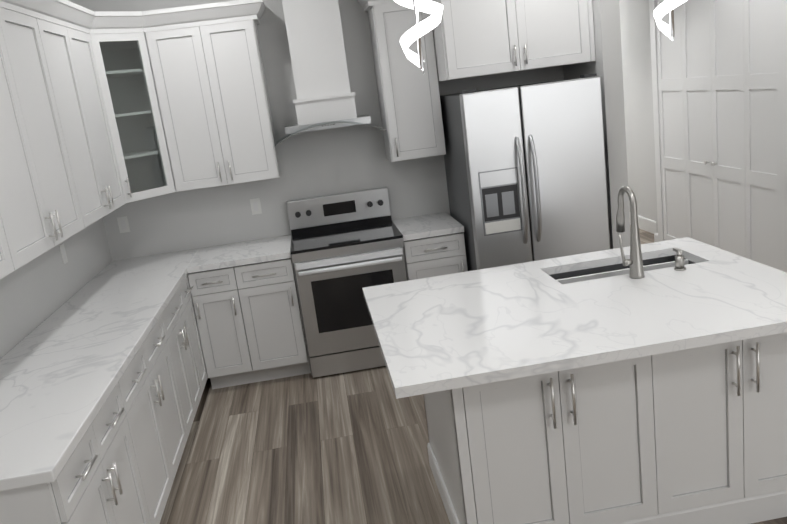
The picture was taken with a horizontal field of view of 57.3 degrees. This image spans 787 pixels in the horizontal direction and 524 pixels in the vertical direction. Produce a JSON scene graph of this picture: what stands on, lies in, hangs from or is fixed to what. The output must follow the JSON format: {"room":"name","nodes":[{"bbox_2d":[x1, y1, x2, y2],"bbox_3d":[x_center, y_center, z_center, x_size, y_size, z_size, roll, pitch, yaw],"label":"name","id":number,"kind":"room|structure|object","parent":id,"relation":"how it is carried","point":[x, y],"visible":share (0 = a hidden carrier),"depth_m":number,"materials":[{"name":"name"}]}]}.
{"room":"kitchen","nodes":[
{"label":"kitchen","id":0,"kind":"room"},
{"bbox_2d":[0,0,657,358],"bbox_3d":[2.129,-0.840,3.955,8.516,3.030,13.330,-9,14,-5],"label":"wall","id":1,"kind":"structure","parent":0,"point":[37,291],"depth_m":5.31,"materials":[{"name":"paint"}]},
{"bbox_2d":[0,172,24,278],"bbox_3d":[-1.677,-0.381,2.330,0.337,1.093,0.868,-9,14,-5],"label":"upper cabinet","id":2,"kind":"object","parent":1,"relation":"attached to","point":[11,254],"depth_m":2.83,"materials":[{"name":"grey wood"}]},
{"bbox_2d":[0,0,91,263],"bbox_3d":[-1.783,-0.569,3.153,0.337,1.093,1.075,-9,14,-5],"label":"upper cabinet","id":3,"kind":"object","parent":1,"relation":"attached to","point":[38,164],"depth_m":3.29,"materials":[{"name":"grey wood"}]},
{"bbox_2d":[59,243,67,264],"bbox_3d":[-1.987,-0.049,4.339,0.008,0.116,0.072,-9,14,-5],"label":"electrical outlet","id":4,"kind":"object","parent":1,"relation":"attached to","point":[63,254],"visible":1,"depth_m":4.33,"materials":[{"name":"white plastic"}]},
{"bbox_2d":[44,8,107,222],"bbox_3d":[-1.873,-0.726,3.840,0.337,1.093,0.585,-9,14,-5],"label":"upper cabinet","id":5,"kind":"object","parent":1,"relation":"attached to","point":[57,33],"depth_m":3.92,"materials":[{"name":"grey wood"}]},
{"bbox_2d":[64,16,135,213],"bbox_3d":[-1.913,-0.830,4.286,0.372,1.093,0.566,-9,14,-5],"label":"upper cabinet","id":6,"kind":"object","parent":1,"relation":"attached to","point":[103,113],"depth_m":4.37,"materials":[{"name":"grey wood"}]},
{"bbox_2d":[117,216,129,232],"bbox_3d":[-1.976,-0.273,5.269,0.072,0.116,0.008,-9,14,-5],"label":"electrical outlet","id":7,"kind":"object","parent":1,"relation":"attached to","point":[123,224],"visible":1,"depth_m":5.27,"materials":[{"name":"white plastic"}]},
{"bbox_2d":[96,24,175,195],"bbox_3d":[-1.688,-0.966,4.671,0.285,1.004,0.282,-9,14,-5],"label":"upper cabinet","id":8,"kind":"object","parent":1,"relation":"attached to","point":[128,67],"depth_m":4.83,"materials":[{"name":"grey wood"}]},
{"bbox_2d":[140,8,280,194],"bbox_3d":[-1.255,-1.087,4.985,0.764,1.093,0.371,-9,14,-5],"label":"upper cabinet","id":9,"kind":"object","parent":1,"relation":"attached to","point":[208,73],"depth_m":4.84,"materials":[{"name":"grey wood"}]},
{"bbox_2d":[250,198,261,214],"bbox_3d":[-1.024,-0.413,5.360,0.072,0.116,0.008,-9,14,-5],"label":"electrical outlet","id":10,"kind":"object","parent":1,"relation":"attached to","point":[255,206],"visible":1,"depth_m":5.36,"materials":[{"name":"white plastic"}]},
{"bbox_2d":[275,0,386,145],"bbox_3d":[-0.538,-1.563,4.909,0.758,1.414,0.490,-9,14,-5],"label":"range hood","id":11,"kind":"object","parent":1,"relation":"attached to","point":[325,99],"visible":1,"depth_m":4.91,"materials":[{"name":"white wood"}]},
{"bbox_2d":[364,0,445,161],"bbox_3d":[0.094,-1.293,5.131,0.396,1.085,0.336,-9,14,-5],"label":"upper cabinet","id":12,"kind":"object","parent":1,"relation":"attached to","point":[409,99],"depth_m":5.00,"materials":[{"name":"grey wood"}]},
{"bbox_2d":[430,0,595,83],"bbox_3d":[0.772,-1.646,4.989,1.013,0.644,0.626,-9,14,-5],"label":"upper cabinet","id":13,"kind":"object","parent":1,"relation":"attached to","point":[472,38],"depth_m":4.72,"materials":[{"name":"grey wood"}]},
{"bbox_2d":[629,212,657,236],"bbox_3d":[2.740,-0.525,8.459,0.016,0.142,2.410,-9,14,-5],"label":"baseboard","id":14,"kind":"structure","parent":1,"relation":"attached to","point":[646,224],"depth_m":7.95,"materials":[{"name":"white wood"}]},
{"bbox_2d":[649,0,786,272],"bbox_3d":[2.615,-1.140,5.940,0.055,2.550,2.000,-9,14,-5],"label":"closet doors","id":15,"kind":"structure","parent":1,"relation":"in","point":[719,78],"depth_m":5.79,"materials":[{"name":"white wood"}]},
{"bbox_2d":[160,225,786,523],"bbox_3d":[2.322,0.659,4.322,8.516,0.080,13.330,-9,14,-5],"label":"floor","id":16,"kind":"structure","parent":0,"point":[347,448],"depth_m":3.96,"materials":[{"name":"brown wood"}]},
{"bbox_2d":[0,371,159,523],"bbox_3d":[-1.348,1.037,2.695,0.627,0.876,0.865,-9,14,-5],"label":"base cabinet","id":17,"kind":"object","parent":16,"relation":"on","point":[106,481],"depth_m":2.63,"materials":[{"name":"grey wood"}]},
{"bbox_2d":[0,248,199,490],"bbox_3d":[-1.550,0.329,3.748,0.639,0.040,3.316,-9,14,-5],"label":"countertop","id":18,"kind":"structure","parent":17,"relation":"on","point":[55,382],"depth_m":3.15,"materials":[{"name":"white stone"}]},
{"bbox_2d":[128,311,191,520],"bbox_3d":[-1.455,0.848,3.519,0.627,0.876,1.080,-9,14,-5],"label":"base cabinet","id":19,"kind":"object","parent":16,"relation":"on","point":[157,390],"depth_m":3.56,"materials":[{"name":"grey wood"}]},
{"bbox_2d":[168,291,202,423],"bbox_3d":[-1.556,0.671,4.293,0.627,0.876,0.760,-9,14,-5],"label":"base cabinet","id":20,"kind":"object","parent":16,"relation":"on","point":[177,316],"depth_m":4.34,"materials":[{"name":"grey wood"}]},
{"bbox_2d":[180,271,219,390],"bbox_3d":[-1.579,0.570,4.718,0.691,0.876,0.352,-9,14,-5],"label":"base cabinet","id":21,"kind":"object","parent":16,"relation":"on","point":[193,301],"depth_m":4.84,"materials":[{"name":"grey wood"}]},
{"bbox_2d":[196,255,310,387],"bbox_3d":[-1.024,0.379,5.206,0.717,0.876,0.651,-9,14,-5],"label":"base cabinet","id":22,"kind":"object","parent":16,"relation":"on","point":[255,324],"depth_m":4.92,"materials":[{"name":"grey wood"}]},
{"bbox_2d":[188,235,291,270],"bbox_3d":[-1.066,-0.066,5.105,0.685,0.040,0.638,-9,14,-5],"label":"countertop","id":23,"kind":"structure","parent":22,"relation":"on","point":[276,247],"depth_m":5.00,"materials":[{"name":"white stone"}]},
{"bbox_2d":[286,187,407,377],"bbox_3d":[-0.307,0.133,5.198,0.760,1.175,0.736,-9,14,-5],"label":"range","id":24,"kind":"object","parent":16,"relation":"on","point":[346,247],"visible":0.9,"depth_m":4.95,"materials":[{"name":"silver metal"}]},
{"bbox_2d":[392,212,467,280],"bbox_3d":[0.291,0.160,5.321,0.424,0.916,0.662,-9,14,-5],"label":"base cabinet","id":25,"kind":"object","parent":16,"relation":"on","point":[434,244],"visible":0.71,"depth_m":4.98,"materials":[{"name":"grey wood"}]},
{"bbox_2d":[440,73,609,270],"bbox_3d":[0.936,-0.344,5.126,0.910,1.818,0.924,-9,14,-5],"label":"refrigerator","id":26,"kind":"object","parent":16,"relation":"on","point":[525,167],"visible":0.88,"depth_m":4.68,"materials":[{"name":"grey metal"}]},
{"bbox_2d":[418,334,786,523],"bbox_3d":[0.963,0.609,3.220,1.568,0.876,0.961,-9,14,-5],"label":"kitchen island","id":27,"kind":"object","parent":16,"relation":"on","point":[635,382],"depth_m":2.79,"materials":[{"name":"grey wood"}]},
{"bbox_2d":[362,238,786,397],"bbox_3d":[0.802,0.165,3.175,1.785,0.040,1.330,-9,14,-5],"label":"island countertop","id":28,"kind":"structure","parent":27,"relation":"on","point":[458,331],"depth_m":2.91,"materials":[{"name":"white stone"}]},
{"bbox_2d":[554,254,689,281],"bbox_3d":[1.140,0.143,3.570,0.737,0.212,0.328,-9,14,-5],"label":"sink","id":29,"kind":"object","parent":28,"relation":"in","point":[659,259],"depth_m":3.69,"materials":[{"name":"silver metal"}]},
{"bbox_2d":[610,186,649,277],"bbox_3d":[1.065,-0.145,3.335,0.112,0.416,0.209,-9,14,-5],"label":"faucet","id":30,"kind":"object","parent":28,"relation":"on","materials":[{"name":"silver metal"}]},
{"bbox_2d":[670,246,689,269],"bbox_3d":[1.325,-0.014,3.346,0.051,0.094,0.071,-9,14,-5],"label":"soap dispenser","id":31,"kind":"object","parent":28,"relation":"on","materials":[{"name":"silver metal"}]},
{"bbox_3d":[1.935,-2.338,3.587,8.516,0.080,13.330,-9,14,-5],"label":"ceiling","id":32,"kind":"structure","parent":0,"visible":0},
{"bbox_2d":[394,0,442,74],"bbox_3d":[0.040,-1.206,2.474,0.192,1.099,0.189,-9,14,-5],"label":"pendant light","id":33,"kind":"object","parent":32,"relation":"hanging from","point":[417,31],"visible":1,"depth_m":2.55,"materials":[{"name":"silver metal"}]},
{"bbox_2d":[653,0,686,40],"bbox_3d":[0.975,-1.349,2.563,0.192,1.099,0.189,-9,14,-5],"label":"pendant light","id":34,"kind":"object","parent":32,"relation":"hanging from","point":[662,9],"visible":1,"depth_m":2.65,"materials":[{"name":"silver metal"}]}
]}

